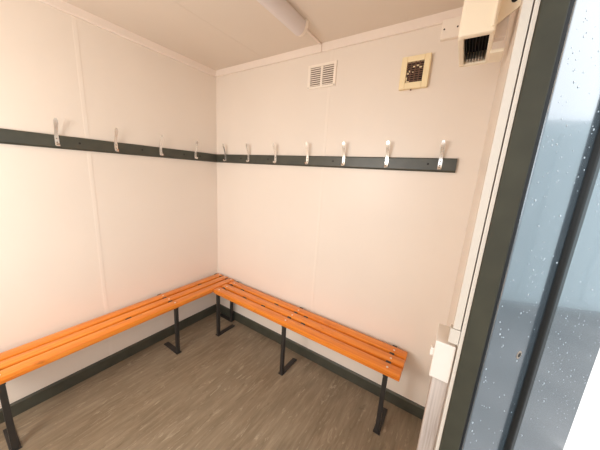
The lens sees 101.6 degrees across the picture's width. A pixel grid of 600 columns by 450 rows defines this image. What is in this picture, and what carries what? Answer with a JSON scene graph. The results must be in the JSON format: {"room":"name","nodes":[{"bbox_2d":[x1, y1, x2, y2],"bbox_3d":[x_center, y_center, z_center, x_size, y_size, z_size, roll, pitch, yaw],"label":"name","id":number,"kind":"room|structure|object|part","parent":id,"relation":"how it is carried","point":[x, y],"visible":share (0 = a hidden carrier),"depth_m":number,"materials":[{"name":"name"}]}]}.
{"room":"changing room","nodes":[
{"label":"changing room","id":0,"kind":"room"},
{"bbox_2d":[0,0,217,408],"bbox_3d":[-1.640,-0.045,1.403,0.080,2.440,2.910,11,14,32],"label":"wall","id":1,"kind":"structure","parent":0,"point":[157,216],"depth_m":1.65,"materials":[{"name":"white paint"}]},
{"bbox_2d":[71,15,112,354],"bbox_3d":[-1.405,-0.107,1.678,0.002,2.300,0.022,11,14,32],"label":"trim","id":2,"kind":"structure","parent":1,"relation":"attached to","point":[74,22],"depth_m":1.62,"materials":[{"name":"beige plastic"}]},
{"bbox_2d":[0,304,215,423],"bbox_3d":[-1.673,1.111,1.620,0.016,0.089,2.750,11,14,32],"label":"baseboard","id":3,"kind":"structure","parent":1,"relation":"attached to","point":[29,401],"depth_m":1.82,"materials":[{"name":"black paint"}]},
{"bbox_2d":[0,118,216,161],"bbox_3d":[-1.336,-0.566,1.598,0.051,0.169,1.950,11,14,32],"label":"rail","id":4,"kind":"object","parent":1,"relation":"attached to","point":[7,136],"visible":0.98,"depth_m":1.60,"materials":[{"name":"green paint"}]},
{"bbox_2d":[37,0,216,77],"bbox_3d":[-1.526,-1.204,1.132,0.016,0.051,2.750,11,14,32],"label":"trim","id":5,"kind":"structure","parent":1,"relation":"attached to","point":[61,5],"depth_m":1.63,"materials":[{"name":"beige plastic"}]},
{"bbox_2d":[0,312,421,449],"bbox_3d":[-0.801,1.356,1.082,2.277,0.060,2.910,11,14,32],"label":"floor","id":6,"kind":"structure","parent":0,"point":[226,391],"depth_m":1.65,"materials":[{"name":"brown wood"}]},
{"bbox_2d":[0,273,233,449],"bbox_3d":[-1.244,0.876,1.942,0.272,0.468,1.636,11,14,32],"label":"slatted bench","id":7,"kind":"object","parent":6,"relation":"on","point":[16,362],"visible":0.92,"depth_m":1.60,"materials":[{"name":"orange wood"}]},
{"bbox_3d":[-1.541,1.017,1.293,0.026,0.411,0.026,11,14,32],"label":"bench leg","id":8,"kind":"part","parent":7,"relation":"part of","materials":[{"name":"black metal"}]},
{"bbox_3d":[-1.625,1.206,1.381,0.209,0.007,0.042,11,14,32],"label":"foot plate","id":9,"kind":"part","parent":7,"relation":"part of","materials":[{"name":"black metal"}]},
{"bbox_3d":[-1.118,1.078,2.144,0.209,0.007,0.042,11,14,32],"label":"foot plate","id":10,"kind":"part","parent":7,"relation":"part of","materials":[{"name":"black metal"}]},
{"bbox_3d":[-1.034,0.888,2.056,0.026,0.411,0.026,11,14,32],"label":"bench leg","id":11,"kind":"part","parent":7,"relation":"part of","materials":[{"name":"black metal"}]},
{"bbox_3d":[-0.795,0.996,2.630,0.209,0.007,0.042,11,14,32],"label":"foot plate","id":12,"kind":"part","parent":7,"relation":"part of","materials":[{"name":"black metal"}]},
{"bbox_3d":[-0.711,0.806,2.542,0.026,0.411,0.026,11,14,32],"label":"bench leg","id":13,"kind":"part","parent":7,"relation":"part of","materials":[{"name":"black metal"}]},
{"bbox_2d":[214,281,407,434],"bbox_3d":[-0.059,0.941,1.994,1.655,0.468,0.272,11,14,32],"label":"slatted bench","id":14,"kind":"object","parent":6,"relation":"on","point":[388,360],"visible":1,"depth_m":1.79,"materials":[{"name":"orange wood"}]},
{"bbox_3d":[-0.772,0.851,2.312,0.026,0.411,0.026,11,14,32],"label":"bench leg","id":15,"kind":"part","parent":14,"relation":"part of","materials":[{"name":"black metal"}]},
{"bbox_3d":[-0.738,1.042,2.425,0.042,0.007,0.209,11,14,32],"label":"foot plate","id":16,"kind":"part","parent":14,"relation":"part of","materials":[{"name":"black metal"}]},
{"bbox_3d":[-0.134,0.977,1.908,0.026,0.411,0.026,11,14,32],"label":"bench leg","id":17,"kind":"part","parent":14,"relation":"part of","materials":[{"name":"black metal"}]},
{"bbox_3d":[-0.100,1.168,2.022,0.042,0.007,0.209,11,14,32],"label":"foot plate","id":18,"kind":"part","parent":14,"relation":"part of","materials":[{"name":"black metal"}]},
{"bbox_3d":[0.534,1.293,1.621,0.042,0.007,0.209,11,14,32],"label":"foot plate","id":19,"kind":"part","parent":14,"relation":"part of","materials":[{"name":"black metal"}]},
{"bbox_3d":[0.500,1.102,1.508,0.026,0.411,0.026,11,14,32],"label":"bench leg","id":20,"kind":"part","parent":14,"relation":"part of","materials":[{"name":"black metal"}]},
{"bbox_2d":[63,0,463,69],"bbox_3d":[-0.646,-1.095,0.565,2.277,0.080,2.910,11,14,32],"label":"ceiling","id":21,"kind":"structure","parent":0,"point":[249,23],"depth_m":1.47,"materials":[{"name":"white paint"}]},
{"bbox_2d":[168,0,262,58],"bbox_3d":[-1.046,-1.132,0.815,0.025,0.001,2.734,11,14,32],"label":"trim","id":22,"kind":"structure","parent":21,"relation":"attached to","point":[171,1],"depth_m":1.55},
{"bbox_2d":[257,0,308,36],"bbox_3d":[-0.324,-1.079,0.963,0.096,0.076,1.215,11,14,32],"label":"ceiling light","id":23,"kind":"object","parent":21,"relation":"attached to","point":[282,10],"visible":1,"depth_m":1.31,"materials":[{"name":"beige plastic"}]},
{"bbox_2d":[306,29,321,52],"bbox_3d":[0.074,-1.191,1.567,0.015,0.056,0.249,11,14,32],"label":"cable conduit","id":24,"kind":"object","parent":21,"relation":"attached to","point":[307,31],"visible":0.76,"depth_m":1.61,"materials":[{"name":"beige plastic"}]},
{"bbox_2d":[216,14,510,406],"bbox_3d":[0.085,-0.055,1.970,2.197,2.440,0.080,11,14,32],"label":"wall","id":25,"kind":"structure","parent":0,"point":[389,251],"depth_m":1.69,"materials":[{"name":"white paint"}]},
{"bbox_2d":[308,50,332,348],"bbox_3d":[0.145,-0.052,1.882,0.020,2.300,0.002,11,14,32],"label":"trim","id":26,"kind":"structure","parent":25,"relation":"attached to","point":[331,54],"depth_m":1.85,"materials":[{"name":"beige plastic"}]},
{"bbox_2d":[307,60,336,89],"bbox_3d":[0.151,-1.042,1.705,0.222,0.155,0.010,11,14,32],"label":"air vent","id":27,"kind":"object","parent":25,"relation":"in","point":[321,75],"visible":1,"depth_m":1.70,"materials":[{"name":"beige plastic"}]},
{"bbox_2d":[220,304,424,419],"bbox_3d":[-0.033,1.096,2.185,2.119,0.089,0.016,11,14,32],"label":"baseboard","id":28,"kind":"structure","parent":25,"relation":"attached to","point":[392,397],"depth_m":1.98,"materials":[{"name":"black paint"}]},
{"bbox_2d":[217,140,457,172],"bbox_3d":[0.020,-0.534,1.853,2.006,0.169,0.051,11,14,32],"label":"rail","id":29,"kind":"object","parent":25,"relation":"attached to","point":[447,165],"visible":1,"depth_m":1.65,"materials":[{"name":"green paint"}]},
{"bbox_2d":[216,7,462,76],"bbox_3d":[0.114,-1.219,1.697,2.119,0.051,0.016,11,14,32],"label":"trim","id":30,"kind":"structure","parent":25,"relation":"attached to","point":[437,19],"depth_m":1.54,"materials":[{"name":"beige plastic"}]},
{"bbox_2d":[398,52,431,90],"bbox_3d":[0.652,-0.863,1.391,0.152,0.177,0.028,11,14,32],"label":"air vent","id":31,"kind":"object","parent":25,"relation":"attached to","point":[415,70],"visible":1,"depth_m":1.38,"materials":[{"name":"beige plastic"}]},
{"bbox_2d":[405,61,423,81],"bbox_3d":[0.650,-0.868,1.386,0.088,0.106,0.005,11,14,32],"label":"grille","id":32,"kind":"object","parent":31,"relation":"attached to","point":[414,70],"depth_m":1.39,"materials":[{"name":"brown"}]},
{"bbox_2d":[440,16,461,41],"bbox_3d":[0.788,-1.021,1.274,0.088,0.091,0.028,11,14,32],"label":"blank plate","id":33,"kind":"object","parent":25,"relation":"attached to","point":[450,27],"visible":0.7,"depth_m":1.27,"materials":[{"name":"beige plastic"}]},
{"bbox_2d":[434,0,533,448],"bbox_3d":[0.200,0.317,0.241,0.062,2.440,2.750,11,14,32],"label":"wall","id":34,"kind":"structure","parent":0,"point":[514,18],"depth_m":1.00,"materials":[{"name":"white paint"}]},
{"bbox_2d":[416,376,447,449],"bbox_3d":[0.405,0.936,0.858,0.042,1.003,0.090,11,14,32],"label":"cable conduit","id":35,"kind":"object","parent":34,"relation":"attached to","point":[437,391],"depth_m":0.74,"materials":[{"name":"beige plastic"}]},
{"bbox_2d":[429,323,455,382],"bbox_3d":[0.433,0.385,0.748,0.060,0.119,0.108,11,14,32],"label":"box","id":36,"kind":"object","parent":35,"relation":"on","point":[442,352],"visible":0.93,"depth_m":0.70,"materials":[{"name":"beige plastic"}]},
{"bbox_2d":[434,0,540,449],"bbox_3d":[0.182,0.475,0.310,0.008,2.100,0.940,11,14,32],"label":"trim","id":37,"kind":"structure","parent":34,"relation":"attached to","point":[536,4],"depth_m":0.58,"materials":[{"name":"beige plastic"}]},
{"bbox_2d":[458,0,520,66],"bbox_3d":[0.681,-0.773,0.870,0.156,0.290,0.275,11,14,32],"label":"heater","id":38,"kind":"object","parent":34,"relation":"attached to","point":[483,23],"visible":1,"depth_m":0.82,"materials":[{"name":"beige metal"}]},
{"bbox_2d":[466,35,486,62],"bbox_3d":[0.655,-0.671,0.910,0.059,0.038,0.215,11,14,32],"label":"grille","id":39,"kind":"object","parent":38,"relation":"attached to","point":[476,46],"depth_m":0.96,"materials":[{"name":"black metal"}]},
{"bbox_3d":[0.661,-0.783,0.886,0.103,0.280,0.269,11,14,32],"label":"casing","id":40,"kind":"part","parent":38,"relation":"part of","materials":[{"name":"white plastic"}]},
{"bbox_3d":[0.695,-0.734,0.827,0.031,0.188,0.028,11,14,32],"label":"mounting plate","id":41,"kind":"part","parent":38,"relation":"part of","materials":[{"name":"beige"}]},
{"bbox_2d":[448,0,533,344],"bbox_3d":[0.468,-0.312,0.549,0.024,1.305,0.026,11,14,32],"label":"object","id":42,"kind":"object","parent":34,"relation":"attached to","point":[526,7],"visible":1,"depth_m":0.57,"materials":[{"name":"beige plastic"}]},
{"bbox_2d":[439,0,573,449],"bbox_3d":[0.205,0.480,0.295,0.044,2.100,0.940,11,14,32],"label":"trim","id":43,"kind":"structure","parent":34,"relation":"attached to","point":[552,14],"depth_m":0.56,"materials":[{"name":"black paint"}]},
{"bbox_2d":[461,0,599,449],"bbox_3d":[0.861,0.407,0.837,0.868,2.040,0.063,-2,13,-24],"label":"door","id":44,"kind":"structure","parent":34,"relation":"in","point":[543,346],"depth_m":0.67,"materials":[{"name":"clear glass"}]},
{"bbox_3d":[3.228,1.997,0.178,26.000,0.160,32.000,11,14,32],"label":"ground","id":45,"kind":"structure","parent":0,"visible":0},
{"bbox_2d":[563,349,599,449],"bbox_3d":[2.604,1.351,2.612,2.700,0.019,0.920,-7,16,-40],"label":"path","id":46,"kind":"object","parent":45,"relation":"on","point":[584,434],"depth_m":1.85,"materials":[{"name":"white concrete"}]}
]}

